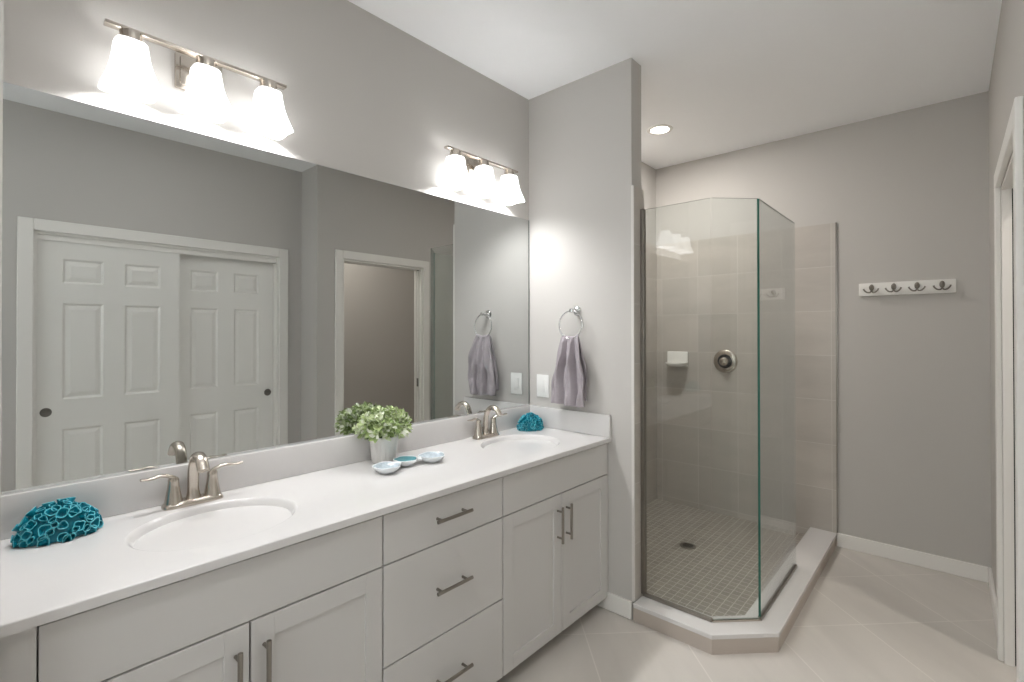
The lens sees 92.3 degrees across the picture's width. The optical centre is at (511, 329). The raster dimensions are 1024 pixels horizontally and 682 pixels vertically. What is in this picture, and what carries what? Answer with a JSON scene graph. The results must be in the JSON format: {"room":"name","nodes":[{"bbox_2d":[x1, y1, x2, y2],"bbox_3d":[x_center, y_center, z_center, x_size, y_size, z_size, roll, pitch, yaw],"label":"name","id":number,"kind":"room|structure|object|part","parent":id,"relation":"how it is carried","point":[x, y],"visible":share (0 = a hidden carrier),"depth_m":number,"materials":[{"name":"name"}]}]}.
{"room":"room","nodes":[
{"label":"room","id":0,"kind":"room"},
{"bbox_2d":[0,0,3,548],"bbox_3d":[-1.156,0.032,1.022,0.600,2.776,0.110,0,0,42],"label":"wall","id":1,"kind":"structure","parent":0,"point":[1,1],"depth_m":0.86,"materials":[{"name":"grey paint"}]},
{"bbox_2d":[3,0,656,503],"bbox_3d":[-0.642,0.038,2.129,0.130,2.776,5.415,0,0,42],"label":"wall","id":2,"kind":"structure","parent":0,"point":[364,96],"depth_m":1.94,"materials":[{"name":"grey paint"}]},
{"bbox_2d":[98,18,293,139],"bbox_3d":[-0.978,-0.787,1.568,0.143,0.191,0.519,0,0,42],"label":"vanity light","id":3,"kind":"object","parent":2,"relation":"attached to","point":[129,72],"visible":1,"depth_m":1.53,"materials":[{"name":"white glass"}]},
{"bbox_3d":[-1.103,-0.760,1.422,0.135,0.135,0.135,0,0,42],"label":"lamp shade","id":4,"kind":"part","parent":3,"relation":"part of","materials":[{"name":"white glass"}]},
{"bbox_2d":[119,28,141,41],"bbox_3d":[-1.103,-0.841,1.423,0.054,0.034,0.054,0,0,42],"label":"socket","id":5,"kind":"object","parent":3,"relation":"attached to","point":[125,34],"depth_m":1.40,"materials":[{"name":"silver metal"}]},
{"bbox_3d":[-0.975,-0.759,1.565,0.135,0.135,0.135,0,0,42],"label":"lamp shade","id":6,"kind":"part","parent":3,"relation":"part of","materials":[{"name":"white glass"}]},
{"bbox_2d":[196,56,215,67],"bbox_3d":[-0.975,-0.840,1.566,0.054,0.034,0.054,0,0,42],"label":"socket","id":7,"kind":"object","parent":3,"relation":"attached to","point":[201,61],"depth_m":1.54,"materials":[{"name":"silver metal"}]},
{"bbox_2d":[260,79,276,89],"bbox_3d":[-0.847,-0.839,1.709,0.054,0.034,0.054,0,0,42],"label":"socket","id":8,"kind":"object","parent":3,"relation":"attached to","point":[265,84],"depth_m":1.68,"materials":[{"name":"silver metal"}]},
{"bbox_3d":[-0.847,-0.758,1.708,0.135,0.135,0.135,0,0,42],"label":"lamp shade","id":9,"kind":"part","parent":3,"relation":"part of","materials":[{"name":"white glass"}]},
{"bbox_2d":[1,82,528,494],"bbox_3d":[-0.620,-0.104,2.066,0.005,1.074,2.156,0,0,42],"label":"vanity mirror","id":10,"kind":"object","parent":2,"relation":"attached to","point":[170,294],"visible":0.96,"depth_m":1.65,"materials":[{"name":"silver mirror"}]},
{"bbox_2d":[1,405,529,539],"bbox_3d":[-0.613,0.490,2.058,0.019,0.113,2.159,0,0,42],"label":"backsplash","id":11,"kind":"structure","parent":2,"relation":"attached to","point":[124,493],"depth_m":1.69,"materials":[{"name":"white stone"}]},
{"bbox_2d":[438,145,524,205],"bbox_3d":[-0.145,-0.782,2.498,0.143,0.191,0.519,0,0,42],"label":"vanity light","id":12,"kind":"object","parent":2,"relation":"attached to","point":[458,173],"visible":1,"depth_m":2.46,"materials":[{"name":"white glass"}]},
{"bbox_2d":[450,149,460,155],"bbox_3d":[-0.271,-0.836,2.352,0.054,0.034,0.054,0,0,42],"label":"socket","id":13,"kind":"object","parent":12,"relation":"attached to","point":[453,152],"depth_m":2.33,"materials":[{"name":"silver metal"}]},
{"bbox_3d":[-0.271,-0.755,2.352,0.135,0.135,0.135,0,0,42],"label":"lamp shade","id":14,"kind":"part","parent":12,"relation":"part of","materials":[{"name":"white glass"}]},
{"bbox_2d":[479,160,488,165],"bbox_3d":[-0.143,-0.835,2.495,0.054,0.034,0.054,0,0,42],"label":"socket","id":15,"kind":"object","parent":12,"relation":"attached to","point":[481,162],"depth_m":2.47,"materials":[{"name":"silver metal"}]},
{"bbox_3d":[-0.143,-0.754,2.495,0.135,0.135,0.135,0,0,42],"label":"lamp shade","id":16,"kind":"part","parent":12,"relation":"part of","materials":[{"name":"white glass"}]},
{"bbox_2d":[504,169,513,174],"bbox_3d":[-0.015,-0.834,2.638,0.054,0.034,0.054,0,0,42],"label":"socket","id":17,"kind":"object","parent":12,"relation":"attached to","point":[507,171],"depth_m":2.61,"materials":[{"name":"silver metal"}]},
{"bbox_3d":[-0.015,-0.753,2.638,0.135,0.135,0.135,0,0,42],"label":"lamp shade","id":18,"kind":"part","parent":12,"relation":"part of","materials":[{"name":"white glass"}]},
{"bbox_2d":[529,58,640,619],"bbox_3d":[0.376,0.041,2.685,0.663,2.776,0.118,0,0,42],"label":"wall","id":19,"kind":"structure","parent":0,"point":[585,132],"depth_m":2.58,"materials":[{"name":"grey paint"}]},
{"bbox_2d":[537,374,548,397],"bbox_3d":[0.174,0.321,2.797,0.086,0.127,0.009,0,0,42],"label":"light switch","id":20,"kind":"object","parent":19,"relation":"attached to","point":[542,380],"visible":1,"depth_m":2.79,"materials":[{"name":"white plastic"}]},
{"bbox_2d":[551,334,586,406],"bbox_3d":[0.300,0.216,2.608,0.223,0.377,0.087,0,0,42],"label":"hand towel","id":21,"kind":"object","parent":19,"relation":"attached to","point":[569,379],"visible":1,"depth_m":2.58,"materials":[{"name":"grey fabric"}]},
{"bbox_2d":[559,306,582,339],"bbox_3d":[0.326,-0.035,2.625,0.156,0.180,0.066,0,0,42],"label":"towel ring","id":22,"kind":"object","parent":19,"relation":"attached to","point":[577,310],"visible":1,"depth_m":2.62,"materials":[{"name":"silver metal"}]},
{"bbox_3d":[0.330,-0.099,2.621,0.052,0.052,0.066,0,0,42],"label":"post","id":23,"kind":"part","parent":22,"relation":"part of","materials":[{"name":"silver metal"}]},
{"bbox_2d":[631,185,634,601],"bbox_3d":[0.597,0.313,2.426,0.014,2.052,0.006,0,0,42],"label":"trim","id":24,"kind":"structure","parent":19,"relation":"attached to","point":[632,186],"depth_m":2.42,"materials":[{"name":"white"}]},
{"bbox_2d":[634,186,643,600],"bbox_3d":[0.636,0.315,2.469,0.010,2.050,0.110,0,0,42],"label":"wall","id":25,"kind":"structure","parent":0,"point":[638,193],"depth_m":2.45,"materials":[{"name":"tile"}]},
{"bbox_2d":[348,0,1001,168],"bbox_3d":[0.627,-1.407,1.000,3.540,0.100,5.655,0,0,42],"label":"ceiling","id":26,"kind":"structure","parent":0,"point":[727,76],"depth_m":2.40,"materials":[{"name":"white paint"}]},
{"bbox_2d":[647,124,672,134],"bbox_3d":[0.995,-1.340,3.305,0.170,0.005,0.170,0,0,42],"label":"recessed light","id":27,"kind":"object","parent":26,"relation":"in","point":[661,129],"visible":1,"depth_m":3.30,"materials":[{"name":"white paint"}]},
{"bbox_2d":[497,499,1016,681],"bbox_3d":[0.629,1.454,0.982,3.540,0.130,5.655,0,0,42],"label":"floor","id":28,"kind":"structure","parent":0,"point":[866,617],"depth_m":2.38,"materials":[{"name":"tile"}]},
{"bbox_2d":[0,516,381,681],"bbox_3d":[-0.855,0.994,1.374,0.564,0.856,0.820,0,0,42],"label":"vanity cabinet","id":29,"kind":"object","parent":28,"relation":"on","point":[309,610],"visible":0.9,"depth_m":1.22,"materials":[{"name":"grey paint"}]},
{"bbox_3d":[-0.790,1.042,1.091,0.019,0.619,0.380,0,0,42],"label":"door","id":30,"kind":"part","parent":29,"relation":"part of","materials":[{"name":"grey paint"}]},
{"bbox_3d":[-0.664,0.861,1.193,0.036,0.160,0.012,0,0,42],"label":"handle","id":31,"kind":"part","parent":29,"relation":"part of","materials":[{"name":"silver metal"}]},
{"bbox_3d":[-0.619,0.861,1.243,0.036,0.160,0.012,0,0,42],"label":"handle","id":32,"kind":"part","parent":29,"relation":"part of","materials":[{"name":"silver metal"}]},
{"bbox_2d":[0,405,611,637],"bbox_3d":[-0.416,0.557,1.881,0.547,0.249,2.159,0,0,42],"label":"countertop","id":33,"kind":"structure","parent":29,"relation":"on","point":[280,497],"depth_m":1.48,"materials":[{"name":"white stone"}]},
{"bbox_2d":[10,497,103,547],"bbox_3d":[-1.189,0.494,1.292,0.136,0.095,0.179,0,0,42],"label":"ornament","id":34,"kind":"object","parent":33,"relation":"on","point":[67,519],"visible":1,"depth_m":1.26,"materials":[{"name":"teal ceramic"}]},
{"bbox_2d":[140,451,242,510],"bbox_3d":[-0.971,0.460,1.518,0.136,0.168,0.278,0,0,42],"label":"faucet","id":35,"kind":"object","parent":33,"relation":"on","point":[198,462],"visible":1,"depth_m":1.52,"materials":[{"name":"silver metal"}]},
{"bbox_3d":[-1.056,0.448,1.469,0.019,0.026,0.093,0,0,30],"label":"lever","id":36,"kind":"part","parent":35,"relation":"part of","materials":[{"name":"silver metal"}]},
{"bbox_3d":[-1.036,0.492,1.504,0.051,0.079,0.051,0,0,42],"label":"handle","id":37,"kind":"part","parent":35,"relation":"part of","materials":[{"name":"silver metal"}]},
{"bbox_3d":[-1.000,0.535,1.543,0.058,0.017,0.164,0,0,42],"label":"plate","id":38,"kind":"part","parent":35,"relation":"part of","materials":[{"name":"silver metal"}]},
{"bbox_3d":[-0.968,0.455,1.515,0.128,0.157,0.046,0,0,42],"label":"spout","id":39,"kind":"part","parent":35,"relation":"part of","materials":[{"name":"silver metal"}]},
{"bbox_3d":[-0.965,0.493,1.583,0.051,0.079,0.051,0,0,42],"label":"handle","id":40,"kind":"part","parent":35,"relation":"part of","materials":[{"name":"silver metal"}]},
{"bbox_3d":[-0.932,0.449,1.607,0.093,0.026,0.019,0,0,-37],"label":"lever","id":41,"kind":"part","parent":35,"relation":"part of","materials":[{"name":"silver metal"}]},
{"bbox_2d":[124,497,297,550],"bbox_3d":[-0.834,0.611,1.397,0.356,0.136,0.424,0,0,42],"label":"basin","id":42,"kind":"object","parent":33,"relation":"in","point":[206,526],"depth_m":1.41,"materials":[{"name":"white ceramic"}]},
{"bbox_2d":[352,405,412,463],"bbox_3d":[-0.516,0.430,2.029,0.194,0.232,0.260,0,0,42],"label":"potted plant","id":43,"kind":"object","parent":33,"relation":"on","point":[383,427],"visible":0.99,"depth_m":1.99,"materials":[{"name":"green plant"}]},
{"bbox_3d":[-0.531,0.494,2.042,0.118,0.106,0.118,0,0,42],"label":"pot","id":44,"kind":"part","parent":43,"relation":"part of","materials":[{"name":"white ceramic"}]},
{"bbox_2d":[372,451,444,473],"bbox_3d":[-0.410,0.531,1.964,0.134,0.028,0.324,0,0,42],"label":"serving dish","id":45,"kind":"object","parent":33,"relation":"on","point":[387,467],"visible":1,"depth_m":1.95,"materials":[{"name":"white ceramic"}]},
{"bbox_2d":[372,461,400,473],"bbox_3d":[-0.475,0.531,1.876,0.108,0.028,0.106,0,0,42],"label":"bowl","id":46,"kind":"object","parent":45,"relation":"on","point":[387,467],"depth_m":1.89,"materials":[{"name":"white ceramic"}]},
{"bbox_2d":[393,455,416,466],"bbox_3d":[-0.425,0.531,1.974,0.098,0.028,0.096,0,0,42],"label":"bowl","id":47,"kind":"object","parent":45,"relation":"on","point":[405,460],"depth_m":1.95,"materials":[{"name":"teal ceramic"}]},
{"bbox_2d":[418,451,444,462],"bbox_3d":[-0.330,0.532,2.037,0.112,0.028,0.110,0,0,42],"label":"bowl","id":48,"kind":"object","parent":45,"relation":"on","point":[430,456],"depth_m":2.05,"materials":[{"name":"white ceramic"}]},
{"bbox_2d":[467,405,506,439],"bbox_3d":[-0.103,0.465,2.487,0.136,0.168,0.278,0,0,42],"label":"faucet","id":49,"kind":"object","parent":33,"relation":"on","point":[487,432],"visible":1,"depth_m":2.49,"materials":[{"name":"silver metal"}]},
{"bbox_3d":[-0.168,0.497,2.473,0.051,0.079,0.051,0,0,42],"label":"handle","id":50,"kind":"part","parent":49,"relation":"part of","materials":[{"name":"silver metal"}]},
{"bbox_3d":[-0.132,0.541,2.512,0.058,0.017,0.164,0,0,42],"label":"plate","id":51,"kind":"part","parent":49,"relation":"part of","materials":[{"name":"silver metal"}]},
{"bbox_3d":[-0.100,0.460,2.484,0.128,0.157,0.046,0,0,42],"label":"spout","id":52,"kind":"part","parent":49,"relation":"part of","materials":[{"name":"silver metal"}]},
{"bbox_3d":[-0.097,0.498,2.552,0.051,0.079,0.051,0,0,42],"label":"handle","id":53,"kind":"part","parent":49,"relation":"part of","materials":[{"name":"silver metal"}]},
{"bbox_2d":[480,434,559,448],"bbox_3d":[0.042,0.617,2.375,0.356,0.136,0.424,0,0,42],"label":"basin","id":54,"kind":"object","parent":33,"relation":"in","point":[504,441],"depth_m":2.47,"materials":[{"name":"white ceramic"}]},
{"bbox_2d":[516,412,543,430],"bbox_3d":[0.104,0.504,2.713,0.142,0.090,0.168,0,0,42],"label":"ornament","id":55,"kind":"object","parent":33,"relation":"on","point":[530,421],"visible":1,"depth_m":2.67,"materials":[{"name":"teal ceramic"}]},
{"bbox_3d":[-0.533,1.044,1.379,0.019,0.619,0.380,0,0,42],"label":"door","id":56,"kind":"part","parent":29,"relation":"part of","materials":[{"name":"grey paint"}]},
{"bbox_2d":[381,477,502,681],"bbox_3d":[-0.399,0.997,1.883,0.564,0.856,0.544,0,0,42],"label":"vanity cabinet","id":57,"kind":"object","parent":28,"relation":"on","point":[442,588],"visible":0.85,"depth_m":1.70,"materials":[{"name":"grey paint"}]},
{"bbox_3d":[-0.224,0.654,1.727,0.019,0.154,0.538,0,0,42],"label":"drawer","id":58,"kind":"part","parent":57,"relation":"part of","materials":[{"name":"grey paint"}]},
{"bbox_3d":[-0.223,1.204,1.724,0.019,0.302,0.538,0,0,42],"label":"drawer","id":59,"kind":"part","parent":57,"relation":"part of","materials":[{"name":"grey paint"}]},
{"bbox_3d":[-0.202,1.198,1.705,0.036,0.012,0.160,0,0,42],"label":"handle","id":60,"kind":"part","parent":57,"relation":"part of","materials":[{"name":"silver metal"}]},
{"bbox_3d":[-0.203,0.886,1.707,0.036,0.012,0.160,0,0,42],"label":"handle","id":61,"kind":"part","parent":57,"relation":"part of","materials":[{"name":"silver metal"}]},
{"bbox_3d":[-0.203,0.646,1.708,0.036,0.012,0.160,0,0,42],"label":"handle","id":62,"kind":"part","parent":57,"relation":"part of","materials":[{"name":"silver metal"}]},
{"bbox_2d":[501,443,607,675],"bbox_3d":[0.047,0.999,2.381,0.564,0.856,0.792,0,0,42],"label":"vanity cabinet","id":63,"kind":"object","parent":28,"relation":"on","point":[554,517],"visible":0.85,"depth_m":2.16,"materials":[{"name":"grey paint"}]},
{"bbox_3d":[0.088,1.048,2.072,0.019,0.619,0.384,0,0,42],"label":"door","id":64,"kind":"part","parent":63,"relation":"part of","materials":[{"name":"grey paint"}]},
{"bbox_3d":[0.216,0.866,2.175,0.036,0.160,0.012,0,0,42],"label":"handle","id":65,"kind":"part","parent":63,"relation":"part of","materials":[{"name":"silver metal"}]},
{"bbox_3d":[0.261,0.866,2.224,0.036,0.160,0.012,0,0,42],"label":"handle","id":66,"kind":"part","parent":63,"relation":"part of","materials":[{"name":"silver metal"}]},
{"bbox_3d":[0.348,1.049,2.362,0.019,0.619,0.384,0,0,42],"label":"door","id":67,"kind":"part","parent":63,"relation":"part of","materials":[{"name":"grey paint"}]},
{"bbox_2d":[680,542,695,548],"bbox_3d":[1.138,1.399,3.179,0.100,0.005,0.100,0,0,42],"label":"shower drain","id":68,"kind":"object","parent":28,"relation":"on","point":[686,545],"visible":1,"depth_m":3.18,"materials":[{"name":"grey metal"}]},
{"bbox_2d":[633,527,836,654],"bbox_3d":[1.368,1.386,2.825,0.595,0.087,1.664,0,0,42],"label":"shower curb","id":69,"kind":"object","parent":28,"relation":"on","point":[811,555],"visible":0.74,"depth_m":2.32,"materials":[{"name":"stone"}]},
{"bbox_2d":[640,198,796,622],"bbox_3d":[1.178,0.367,2.464,1.008,1.946,0.366,0,0,-18],"label":"shower enclosure","id":70,"kind":"object","parent":69,"relation":"on","point":[761,614],"visible":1,"depth_m":2.46,"materials":[{"name":"clear glass"}]},
{"bbox_3d":[0.787,0.363,2.370,0.339,1.934,0.008,0,0,42],"label":"glass panel","id":71,"kind":"part","parent":70,"relation":"part of","materials":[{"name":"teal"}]},
{"bbox_3d":[1.027,0.361,2.261,0.217,1.932,0.008,0,0,-3],"label":"glass panel","id":72,"kind":"part","parent":70,"relation":"part of","materials":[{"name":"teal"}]},
{"bbox_3d":[1.371,0.363,2.526,0.008,1.934,0.689,0,0,42],"label":"glass panel","id":73,"kind":"part","parent":70,"relation":"part of","materials":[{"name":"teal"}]},
{"bbox_2d":[656,91,991,567],"bbox_3d":[2.472,0.042,3.049,3.540,2.776,0.130,0,0,42],"label":"wall","id":74,"kind":"structure","parent":0,"point":[906,193],"depth_m":3.25,"materials":[{"name":"grey paint"}]},
{"bbox_2d":[665,351,687,366],"bbox_3d":[1.304,0.237,3.932,0.172,0.118,0.110,0,0,42],"label":"soap dish","id":75,"kind":"object","parent":74,"relation":"attached to","point":[674,358],"visible":1,"depth_m":3.94,"materials":[{"name":"white ceramic"}]},
{"bbox_2d":[665,362,687,366],"bbox_3d":[1.300,0.280,3.927,0.172,0.032,0.098,0,0,42],"label":"tray","id":76,"kind":"object","parent":75,"relation":"on","point":[675,364],"depth_m":3.90,"materials":[{"name":"white ceramic"}]},
{"bbox_2d":[714,350,737,372],"bbox_3d":[1.595,0.241,3.699,0.176,0.176,0.070,0,0,42],"label":"shower valve","id":77,"kind":"object","parent":74,"relation":"attached to","point":[725,361],"visible":1,"depth_m":3.70,"materials":[{"name":"silver metal"}]},
{"bbox_3d":[1.590,0.241,3.694,0.068,0.068,0.042,0,0,42],"label":"handle","id":78,"kind":"part","parent":77,"relation":"part of","materials":[{"name":"silver metal"}]},
{"bbox_2d":[835,222,837,532],"bbox_3d":[2.149,0.317,3.254,0.007,2.051,0.012,0,0,42],"label":"trim","id":79,"kind":"structure","parent":74,"relation":"attached to","point":[835,222],"depth_m":3.25,"materials":[{"name":"grey metal"}]},
{"bbox_2d":[859,279,955,295],"bbox_3d":[2.398,-0.254,3.001,0.465,0.081,0.061,0,0,42],"label":"hook rack","id":80,"kind":"object","parent":74,"relation":"attached to","point":[940,285],"visible":1,"depth_m":3.00,"materials":[{"name":"white paint"}]},
{"bbox_2d":[837,533,987,582],"bbox_3d":[2.415,1.385,3.009,0.720,0.088,0.014,0,0,42],"label":"baseboard","id":81,"kind":"structure","parent":74,"relation":"attached to","point":[931,561],"depth_m":2.98,"materials":[{"name":"white paint"}]},
{"bbox_2d":[988,0,1023,596],"bbox_3d":[2.089,0.036,2.007,0.115,2.776,1.952,0,0,42],"label":"wall","id":82,"kind":"structure","parent":0,"point":[1007,73],"depth_m":2.19,"materials":[{"name":"grey paint"}]},
{"bbox_2d":[988,567,996,637],"bbox_3d":[2.421,1.382,2.466,0.014,0.088,0.815,0,0,42],"label":"baseboard","id":83,"kind":"structure","parent":82,"relation":"attached to","point":[990,574],"depth_m":2.49,"materials":[{"name":"white paint"}]},
{"bbox_2d":[994,96,1023,681],"bbox_3d":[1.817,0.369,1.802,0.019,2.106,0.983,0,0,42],"label":"trim","id":84,"kind":"structure","parent":82,"relation":"attached to","point":[1013,141],"depth_m":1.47,"materials":[{"name":"white paint"}]},
{"bbox_2d":[1012,188,1015,665],"bbox_3d":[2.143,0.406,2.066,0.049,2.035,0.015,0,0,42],"label":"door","id":85,"kind":"structure","parent":82,"relation":"in","point":[1012,188],"depth_m":2.08,"materials":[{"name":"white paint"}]}
]}

